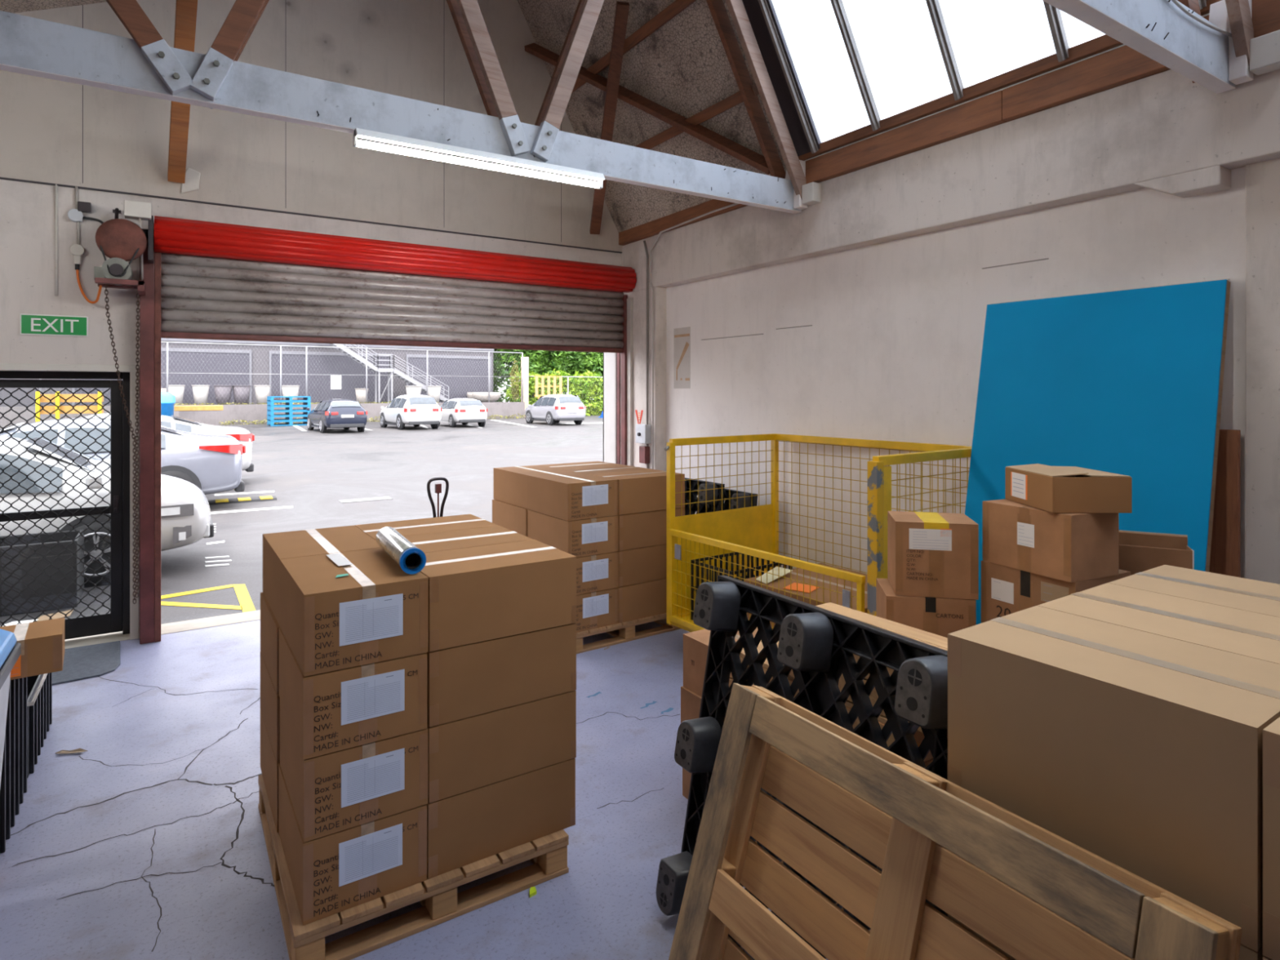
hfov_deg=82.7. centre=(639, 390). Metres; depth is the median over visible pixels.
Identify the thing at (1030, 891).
pallet
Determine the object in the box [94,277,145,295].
shelf
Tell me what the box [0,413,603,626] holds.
ground
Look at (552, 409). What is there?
suv
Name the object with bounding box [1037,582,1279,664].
cardboard box
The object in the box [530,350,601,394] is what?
tree
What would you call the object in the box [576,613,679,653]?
pallet
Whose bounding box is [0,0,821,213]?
roof truss
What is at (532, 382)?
climbing vine
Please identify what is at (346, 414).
station wagon
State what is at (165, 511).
lamp
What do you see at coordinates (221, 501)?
wheel stop
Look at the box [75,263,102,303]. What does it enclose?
power cable
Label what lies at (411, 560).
roll
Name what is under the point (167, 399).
bin
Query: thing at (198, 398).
planter
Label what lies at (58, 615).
plastic bag
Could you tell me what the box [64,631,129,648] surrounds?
trim
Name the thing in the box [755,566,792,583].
plastic bag
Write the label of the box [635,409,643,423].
warning sticker
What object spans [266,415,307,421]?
pallet
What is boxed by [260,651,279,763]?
cardboard box
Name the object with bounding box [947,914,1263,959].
cardboard box
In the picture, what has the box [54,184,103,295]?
conduit
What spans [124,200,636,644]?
door
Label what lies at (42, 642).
cardboard box
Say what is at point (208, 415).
bin
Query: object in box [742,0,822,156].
window
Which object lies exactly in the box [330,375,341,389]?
sign
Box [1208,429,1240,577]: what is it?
plank
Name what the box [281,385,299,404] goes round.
planter
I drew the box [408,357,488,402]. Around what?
chain-link fence
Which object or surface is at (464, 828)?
cardboard box
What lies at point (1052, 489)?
cardboard box
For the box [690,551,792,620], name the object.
plastic crate
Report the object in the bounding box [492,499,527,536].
cardboard box
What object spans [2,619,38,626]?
plastic bag
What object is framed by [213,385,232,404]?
planter
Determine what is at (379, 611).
cardboard box
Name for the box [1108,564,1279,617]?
cardboard box
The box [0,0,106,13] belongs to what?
ceiling
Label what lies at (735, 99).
trim
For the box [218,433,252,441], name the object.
tail lamp
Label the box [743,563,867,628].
cardboard box
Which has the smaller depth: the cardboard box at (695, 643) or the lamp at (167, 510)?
the cardboard box at (695, 643)
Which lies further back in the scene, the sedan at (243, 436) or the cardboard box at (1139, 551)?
the sedan at (243, 436)
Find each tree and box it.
[493,348,570,402]
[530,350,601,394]
[566,351,603,408]
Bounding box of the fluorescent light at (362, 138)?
[352,128,604,189]
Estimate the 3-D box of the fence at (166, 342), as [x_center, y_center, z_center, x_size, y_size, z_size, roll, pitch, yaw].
[-18.997,-0.912,42.649,26.146,3.385,0.090,0,0,-33]
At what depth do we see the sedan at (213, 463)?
11.10 m
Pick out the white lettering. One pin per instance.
(218, 557)
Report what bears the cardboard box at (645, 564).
on the cardboard box at (646, 599)
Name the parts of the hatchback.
number plate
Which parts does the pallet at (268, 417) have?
board, board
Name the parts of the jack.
release lever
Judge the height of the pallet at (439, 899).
0.144 m
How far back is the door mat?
4.94 m
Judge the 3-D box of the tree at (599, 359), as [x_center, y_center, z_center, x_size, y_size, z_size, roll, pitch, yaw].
[-3.214,-3.186,61.243,7.106,10.160,5.858,0,0,-35]
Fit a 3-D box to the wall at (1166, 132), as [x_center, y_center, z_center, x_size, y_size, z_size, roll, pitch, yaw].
[2.811,0.160,3.367,0.330,3.400,10.626,0,0,-33]
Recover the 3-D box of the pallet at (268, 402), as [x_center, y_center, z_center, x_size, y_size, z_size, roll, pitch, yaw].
[-19.136,0.705,39.609,1.950,0.255,1.500,0,0,-34]
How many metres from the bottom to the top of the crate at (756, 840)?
0.418 m
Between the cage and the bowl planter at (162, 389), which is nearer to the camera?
the cage
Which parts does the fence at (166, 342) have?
post, post, post, rail, post, post, post, post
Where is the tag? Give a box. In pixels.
[782,582,818,593]
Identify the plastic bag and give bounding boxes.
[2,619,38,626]
[34,609,73,622]
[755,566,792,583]
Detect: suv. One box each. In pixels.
[379,394,442,430]
[524,394,586,425]
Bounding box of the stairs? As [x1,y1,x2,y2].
[328,343,448,403]
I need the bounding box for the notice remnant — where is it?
[674,326,690,388]
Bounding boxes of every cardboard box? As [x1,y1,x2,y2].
[0,617,64,679]
[260,591,279,694]
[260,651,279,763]
[260,710,279,832]
[262,524,380,626]
[278,764,426,925]
[279,627,427,759]
[280,547,428,676]
[280,699,427,842]
[355,514,498,539]
[374,525,533,552]
[420,539,576,651]
[426,622,576,727]
[426,690,576,803]
[426,757,575,879]
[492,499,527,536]
[493,465,573,508]
[526,471,617,520]
[527,509,618,557]
[540,461,623,469]
[564,465,651,474]
[575,587,617,632]
[576,551,618,595]
[591,469,684,515]
[617,507,684,551]
[617,543,666,586]
[617,577,666,623]
[680,685,724,724]
[682,768,691,799]
[683,626,758,697]
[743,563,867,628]
[875,577,976,637]
[887,511,978,599]
[947,605,1279,951]
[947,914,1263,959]
[981,560,1130,622]
[982,498,1119,582]
[1005,463,1132,512]
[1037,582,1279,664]
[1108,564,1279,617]
[1119,529,1194,575]
[1262,716,1279,959]
[1262,955,1271,959]
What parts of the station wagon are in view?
number plate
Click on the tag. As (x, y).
(793, 586)
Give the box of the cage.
[664,433,972,631]
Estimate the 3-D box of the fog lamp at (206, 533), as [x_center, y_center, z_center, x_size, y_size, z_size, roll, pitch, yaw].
[-4.606,1.470,7.655,0.125,0.140,0.140,0,0,-33]
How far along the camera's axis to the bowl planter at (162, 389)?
39.91 m
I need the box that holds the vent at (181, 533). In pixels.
[173,524,191,545]
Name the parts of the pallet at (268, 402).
board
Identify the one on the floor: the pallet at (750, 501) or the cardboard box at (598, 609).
the pallet at (750, 501)
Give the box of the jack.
[426,477,448,517]
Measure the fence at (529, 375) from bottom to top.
2.910 m
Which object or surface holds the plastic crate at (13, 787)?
on the floor
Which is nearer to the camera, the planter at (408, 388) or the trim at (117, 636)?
the trim at (117, 636)
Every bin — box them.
[0,628,21,786]
[160,391,175,417]
[173,404,222,426]
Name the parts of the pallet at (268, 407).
board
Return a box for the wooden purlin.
[524,42,769,174]
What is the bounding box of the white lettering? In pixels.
[204,523,231,566]
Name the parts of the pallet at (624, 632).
board, board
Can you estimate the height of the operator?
0.636 m
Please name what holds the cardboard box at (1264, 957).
on the cardboard box
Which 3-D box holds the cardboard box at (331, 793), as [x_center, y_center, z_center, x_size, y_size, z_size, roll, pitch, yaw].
[-1.071,1.318,2.686,0.399,0.262,0.592,0,0,-33]
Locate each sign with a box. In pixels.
[19,313,88,336]
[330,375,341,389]
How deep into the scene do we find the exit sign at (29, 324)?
5.18 m
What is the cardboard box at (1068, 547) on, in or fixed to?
on the cardboard box at (1005, 590)
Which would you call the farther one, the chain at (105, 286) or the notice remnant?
the notice remnant
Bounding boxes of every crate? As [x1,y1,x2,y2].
[0,676,26,853]
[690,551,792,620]
[728,640,933,767]
[755,840,871,931]
[783,602,947,733]
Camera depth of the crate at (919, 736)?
2.52 m
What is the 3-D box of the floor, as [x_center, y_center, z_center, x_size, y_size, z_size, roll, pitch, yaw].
[-0.341,1.935,1.317,8.050,0.151,11.186,0,0,-33]
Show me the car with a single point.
(186, 519)
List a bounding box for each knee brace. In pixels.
[167,0,197,183]
[589,1,629,234]
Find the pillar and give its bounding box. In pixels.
[520,356,528,417]
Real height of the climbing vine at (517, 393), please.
2.890 m
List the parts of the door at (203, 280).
bearing plate, rail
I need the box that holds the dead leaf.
[55,748,87,753]
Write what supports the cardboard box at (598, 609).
on the pallet at (624, 632)
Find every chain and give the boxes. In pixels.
[103,284,136,604]
[134,293,139,598]
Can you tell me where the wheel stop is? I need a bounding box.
[208,495,276,505]
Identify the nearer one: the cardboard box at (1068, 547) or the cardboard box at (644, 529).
the cardboard box at (1068, 547)
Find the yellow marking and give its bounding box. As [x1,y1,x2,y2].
[160,583,255,612]
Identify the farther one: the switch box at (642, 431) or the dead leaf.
the switch box at (642, 431)
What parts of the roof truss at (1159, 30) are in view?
heel plate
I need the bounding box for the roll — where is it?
[375,526,426,573]
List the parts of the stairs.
support leg, support leg, support leg, support leg, handrail, handrail, handrail, handrail, handrail, handrail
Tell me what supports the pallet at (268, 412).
on the pallet at (268, 417)
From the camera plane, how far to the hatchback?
37.03 m
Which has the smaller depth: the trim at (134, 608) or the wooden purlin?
the trim at (134, 608)
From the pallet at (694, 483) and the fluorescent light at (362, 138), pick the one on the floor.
the pallet at (694, 483)
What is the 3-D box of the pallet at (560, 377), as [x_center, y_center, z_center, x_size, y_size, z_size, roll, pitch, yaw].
[-6.304,-0.300,50.016,1.960,1.440,0.160,0,0,-29]
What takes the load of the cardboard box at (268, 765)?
on the pallet at (439, 899)
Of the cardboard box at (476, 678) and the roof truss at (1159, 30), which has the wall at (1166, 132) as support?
the roof truss at (1159, 30)
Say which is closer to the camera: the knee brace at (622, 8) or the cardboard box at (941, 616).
the cardboard box at (941, 616)
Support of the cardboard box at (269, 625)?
on the cardboard box at (269, 700)
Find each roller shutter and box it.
[75,351,248,405]
[271,354,390,404]
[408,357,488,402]
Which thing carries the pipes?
attached to the wall at (1166, 132)
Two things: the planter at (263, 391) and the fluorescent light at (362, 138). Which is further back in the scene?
the planter at (263, 391)
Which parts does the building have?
shutter frame, shutter frame, shutter frame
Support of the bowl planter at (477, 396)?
on the yard
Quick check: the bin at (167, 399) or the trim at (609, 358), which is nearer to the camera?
the trim at (609, 358)
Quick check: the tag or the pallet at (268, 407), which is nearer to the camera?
the tag
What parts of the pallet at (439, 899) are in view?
board, board, board, board, board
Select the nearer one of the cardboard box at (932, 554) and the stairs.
the cardboard box at (932, 554)
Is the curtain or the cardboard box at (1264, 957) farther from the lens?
the curtain
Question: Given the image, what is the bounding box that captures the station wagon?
[306,399,367,433]
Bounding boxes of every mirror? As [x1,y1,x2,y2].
[85,474,103,488]
[103,458,110,462]
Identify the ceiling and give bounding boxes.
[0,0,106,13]
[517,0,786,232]
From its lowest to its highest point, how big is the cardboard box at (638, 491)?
0.262 m
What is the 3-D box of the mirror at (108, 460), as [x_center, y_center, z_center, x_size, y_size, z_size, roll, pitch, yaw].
[-6.204,0.865,8.500,0.130,0.130,0.150,0,0,-33]
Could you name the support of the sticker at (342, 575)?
on the cardboard box at (379, 611)
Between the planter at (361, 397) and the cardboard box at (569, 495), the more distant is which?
the planter at (361, 397)
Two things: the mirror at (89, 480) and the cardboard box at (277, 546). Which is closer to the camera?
the cardboard box at (277, 546)
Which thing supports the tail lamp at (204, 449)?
attached to the sedan at (213, 463)
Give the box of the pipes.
[643,203,738,469]
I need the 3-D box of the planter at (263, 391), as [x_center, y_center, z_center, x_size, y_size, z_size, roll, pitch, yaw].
[-21.853,0.265,42.062,0.866,1.130,0.866,0,0,-33]
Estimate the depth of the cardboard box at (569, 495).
5.28 m
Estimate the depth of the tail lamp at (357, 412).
32.10 m
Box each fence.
[39,341,523,405]
[528,375,603,415]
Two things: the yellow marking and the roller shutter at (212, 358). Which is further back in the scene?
the roller shutter at (212, 358)
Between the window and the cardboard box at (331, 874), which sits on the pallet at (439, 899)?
the cardboard box at (331, 874)
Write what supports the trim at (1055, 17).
attached to the wall at (53, 132)
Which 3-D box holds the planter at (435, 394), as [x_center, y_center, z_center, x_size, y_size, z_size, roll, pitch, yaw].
[-13.474,0.265,47.446,0.972,1.130,0.972,0,0,-33]
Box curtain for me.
[160,253,623,348]
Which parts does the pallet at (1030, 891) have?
board, board, board, board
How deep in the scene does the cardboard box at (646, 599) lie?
5.47 m
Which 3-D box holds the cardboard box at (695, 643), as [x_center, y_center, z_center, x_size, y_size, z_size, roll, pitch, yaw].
[0.414,1.237,3.332,0.361,0.241,0.242,0,0,-33]
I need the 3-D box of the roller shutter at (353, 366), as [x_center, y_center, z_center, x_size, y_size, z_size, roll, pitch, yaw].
[-19.734,-0.710,46.716,7.100,3.100,0.060,0,0,-33]
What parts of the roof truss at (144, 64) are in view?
heel plate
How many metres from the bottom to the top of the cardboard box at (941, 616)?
0.491 m
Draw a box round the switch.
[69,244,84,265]
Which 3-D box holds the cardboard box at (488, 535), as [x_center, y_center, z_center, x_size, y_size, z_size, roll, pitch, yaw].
[-0.820,0.786,3.205,0.585,0.262,0.392,0,0,-33]
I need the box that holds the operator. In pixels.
[93,208,148,295]
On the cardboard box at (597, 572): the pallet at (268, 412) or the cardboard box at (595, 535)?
the cardboard box at (595, 535)
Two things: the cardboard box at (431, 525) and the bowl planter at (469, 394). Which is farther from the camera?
the bowl planter at (469, 394)
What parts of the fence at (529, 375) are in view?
rail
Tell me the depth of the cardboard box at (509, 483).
5.91 m
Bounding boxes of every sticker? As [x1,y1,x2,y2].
[335,573,349,577]
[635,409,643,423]
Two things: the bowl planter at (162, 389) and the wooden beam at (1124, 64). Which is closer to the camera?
the wooden beam at (1124, 64)
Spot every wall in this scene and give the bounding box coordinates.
[0,0,622,638]
[0,401,524,429]
[621,69,1279,584]
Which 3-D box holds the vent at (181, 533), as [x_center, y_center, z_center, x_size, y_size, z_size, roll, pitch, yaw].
[-4.654,1.470,7.391,0.165,0.180,0.012,0,0,-43]
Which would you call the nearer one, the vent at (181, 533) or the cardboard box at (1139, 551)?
the cardboard box at (1139, 551)
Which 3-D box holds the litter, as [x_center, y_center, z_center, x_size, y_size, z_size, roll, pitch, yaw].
[-0.395,1.854,2.687,0.026,0.012,0.041,0,0,-11]
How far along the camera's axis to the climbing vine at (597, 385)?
55.16 m
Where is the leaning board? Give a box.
[964,278,1230,624]
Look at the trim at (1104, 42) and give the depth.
4.23 m
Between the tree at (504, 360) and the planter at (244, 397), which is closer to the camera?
the planter at (244, 397)
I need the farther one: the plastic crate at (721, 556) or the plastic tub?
the plastic crate at (721, 556)
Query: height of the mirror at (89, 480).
0.130 m
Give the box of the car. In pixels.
[0,435,213,587]
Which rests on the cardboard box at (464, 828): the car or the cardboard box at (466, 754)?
the cardboard box at (466, 754)
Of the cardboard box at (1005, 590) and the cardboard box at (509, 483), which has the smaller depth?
the cardboard box at (1005, 590)
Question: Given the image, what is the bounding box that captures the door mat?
[52,640,120,684]
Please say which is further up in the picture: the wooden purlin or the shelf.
the wooden purlin
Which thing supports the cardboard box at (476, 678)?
on the cardboard box at (466, 754)
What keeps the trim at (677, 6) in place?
attached to the wall at (53, 132)
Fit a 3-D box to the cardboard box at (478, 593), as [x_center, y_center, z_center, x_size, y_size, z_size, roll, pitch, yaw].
[-0.602,0.786,2.874,0.585,0.262,0.392,0,0,-33]
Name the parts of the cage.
corner post, gate plate, rail, rail, gate rail, rail, gate rail, corner post, gate plate, rail, corner post, corner post, rail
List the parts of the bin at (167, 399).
bin lid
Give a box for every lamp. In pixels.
[160,503,193,518]
[160,506,180,515]
[178,531,186,540]
[199,444,242,454]
[202,524,209,537]
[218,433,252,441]
[242,444,245,453]
[356,411,364,414]
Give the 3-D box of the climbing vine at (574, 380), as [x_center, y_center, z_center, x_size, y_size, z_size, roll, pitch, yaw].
[-5.430,0.341,54.513,4.511,3.949,2.862,0,0,-28]
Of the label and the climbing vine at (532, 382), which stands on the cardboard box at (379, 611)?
the label
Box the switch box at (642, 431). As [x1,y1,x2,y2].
[635,423,650,463]
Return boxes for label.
[326,553,351,565]
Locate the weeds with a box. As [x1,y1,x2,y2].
[218,413,524,425]
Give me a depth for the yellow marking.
6.47 m
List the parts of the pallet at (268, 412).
board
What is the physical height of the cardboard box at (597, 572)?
0.262 m
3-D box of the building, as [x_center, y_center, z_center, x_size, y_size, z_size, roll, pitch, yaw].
[-33.026,-3.660,41.688,49.500,9.000,6.150,0,0,-33]
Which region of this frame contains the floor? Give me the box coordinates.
[0,619,827,959]
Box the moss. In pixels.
[174,400,438,404]
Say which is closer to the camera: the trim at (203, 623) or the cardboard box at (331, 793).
the cardboard box at (331, 793)
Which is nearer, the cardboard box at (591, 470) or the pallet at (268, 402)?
the cardboard box at (591, 470)
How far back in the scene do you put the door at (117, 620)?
5.43 m
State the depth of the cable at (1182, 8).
3.01 m
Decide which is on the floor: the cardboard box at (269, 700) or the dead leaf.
the dead leaf
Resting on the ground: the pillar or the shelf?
the pillar
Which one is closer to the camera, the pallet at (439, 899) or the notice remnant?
the pallet at (439, 899)
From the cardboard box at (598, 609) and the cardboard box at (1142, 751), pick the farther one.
the cardboard box at (598, 609)
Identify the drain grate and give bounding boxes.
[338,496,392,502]
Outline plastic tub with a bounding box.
[26,672,52,777]
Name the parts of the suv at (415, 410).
number plate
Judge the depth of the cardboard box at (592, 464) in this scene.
6.41 m
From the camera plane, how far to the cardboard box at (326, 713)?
2.44 m
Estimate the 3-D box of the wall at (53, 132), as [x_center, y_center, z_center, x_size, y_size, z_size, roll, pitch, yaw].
[-3.208,-1.160,5.964,7.650,6.041,0.290,0,0,-33]
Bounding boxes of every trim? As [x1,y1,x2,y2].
[0,363,138,639]
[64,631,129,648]
[160,609,260,635]
[571,0,696,93]
[603,352,615,463]
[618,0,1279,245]
[634,83,759,149]
[758,0,1206,153]
[798,0,1222,160]
[804,13,1209,160]
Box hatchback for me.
[439,398,487,427]
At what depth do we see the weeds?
41.08 m
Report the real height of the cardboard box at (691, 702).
0.251 m
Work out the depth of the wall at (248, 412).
40.70 m
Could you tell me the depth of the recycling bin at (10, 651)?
2.61 m
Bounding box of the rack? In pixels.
[35,391,103,422]
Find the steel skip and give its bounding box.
[0,529,84,616]
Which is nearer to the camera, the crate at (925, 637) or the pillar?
the crate at (925, 637)
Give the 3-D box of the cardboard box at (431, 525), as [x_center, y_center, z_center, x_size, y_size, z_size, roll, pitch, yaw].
[-1.038,0.786,3.537,0.585,0.262,0.392,0,0,-33]
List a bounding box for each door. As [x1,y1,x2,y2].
[0,370,129,639]
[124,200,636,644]
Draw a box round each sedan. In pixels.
[0,417,245,494]
[72,413,254,471]
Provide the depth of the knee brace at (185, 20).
5.09 m
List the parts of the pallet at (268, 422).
board, board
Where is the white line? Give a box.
[206,419,603,545]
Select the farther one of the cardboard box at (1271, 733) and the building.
the building
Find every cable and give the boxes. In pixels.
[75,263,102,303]
[1171,0,1231,37]
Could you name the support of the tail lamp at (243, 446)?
attached to the sedan at (213, 463)
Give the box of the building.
[0,337,493,406]
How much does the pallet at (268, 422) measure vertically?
0.255 m
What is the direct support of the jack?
on the floor
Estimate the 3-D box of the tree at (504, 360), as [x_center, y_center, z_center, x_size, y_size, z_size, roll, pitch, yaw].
[-9.278,-3.036,56.730,7.465,9.860,5.722,0,0,-33]
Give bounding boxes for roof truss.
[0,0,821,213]
[1042,0,1279,93]
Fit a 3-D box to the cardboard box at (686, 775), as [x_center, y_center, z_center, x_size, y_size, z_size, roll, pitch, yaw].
[0.411,1.735,3.337,0.360,0.251,0.241,0,0,-33]
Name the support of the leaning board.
on the floor
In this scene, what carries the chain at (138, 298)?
hanging from the operator
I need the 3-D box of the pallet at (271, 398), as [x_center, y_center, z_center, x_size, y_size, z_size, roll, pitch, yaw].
[-19.136,0.443,39.609,1.950,0.255,1.500,0,0,-34]
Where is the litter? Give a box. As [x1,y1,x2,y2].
[529,886,536,897]
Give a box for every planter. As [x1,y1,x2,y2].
[160,388,166,392]
[168,385,185,404]
[191,385,209,404]
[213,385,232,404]
[232,385,251,404]
[253,385,271,404]
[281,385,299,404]
[355,388,368,403]
[404,386,422,394]
[426,386,440,402]
[466,392,473,398]
[471,391,501,402]
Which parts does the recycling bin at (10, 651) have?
bin lid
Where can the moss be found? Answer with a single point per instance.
(202, 403)
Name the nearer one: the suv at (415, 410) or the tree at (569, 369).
the suv at (415, 410)
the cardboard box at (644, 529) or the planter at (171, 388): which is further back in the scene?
the planter at (171, 388)
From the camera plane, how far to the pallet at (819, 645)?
2.28 m
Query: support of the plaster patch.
attached to the wall at (53, 132)
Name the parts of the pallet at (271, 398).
board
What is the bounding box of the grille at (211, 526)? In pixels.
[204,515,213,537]
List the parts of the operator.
motor, lever, brake rod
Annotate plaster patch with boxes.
[181,167,200,193]
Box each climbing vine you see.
[505,370,564,404]
[509,358,519,400]
[545,368,595,415]
[575,368,603,415]
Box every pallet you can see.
[257,774,568,959]
[266,395,311,401]
[266,400,311,406]
[266,405,311,411]
[266,410,311,416]
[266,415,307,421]
[266,420,306,426]
[534,375,562,396]
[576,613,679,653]
[656,575,947,959]
[668,683,1241,959]
[684,477,724,515]
[690,488,757,514]

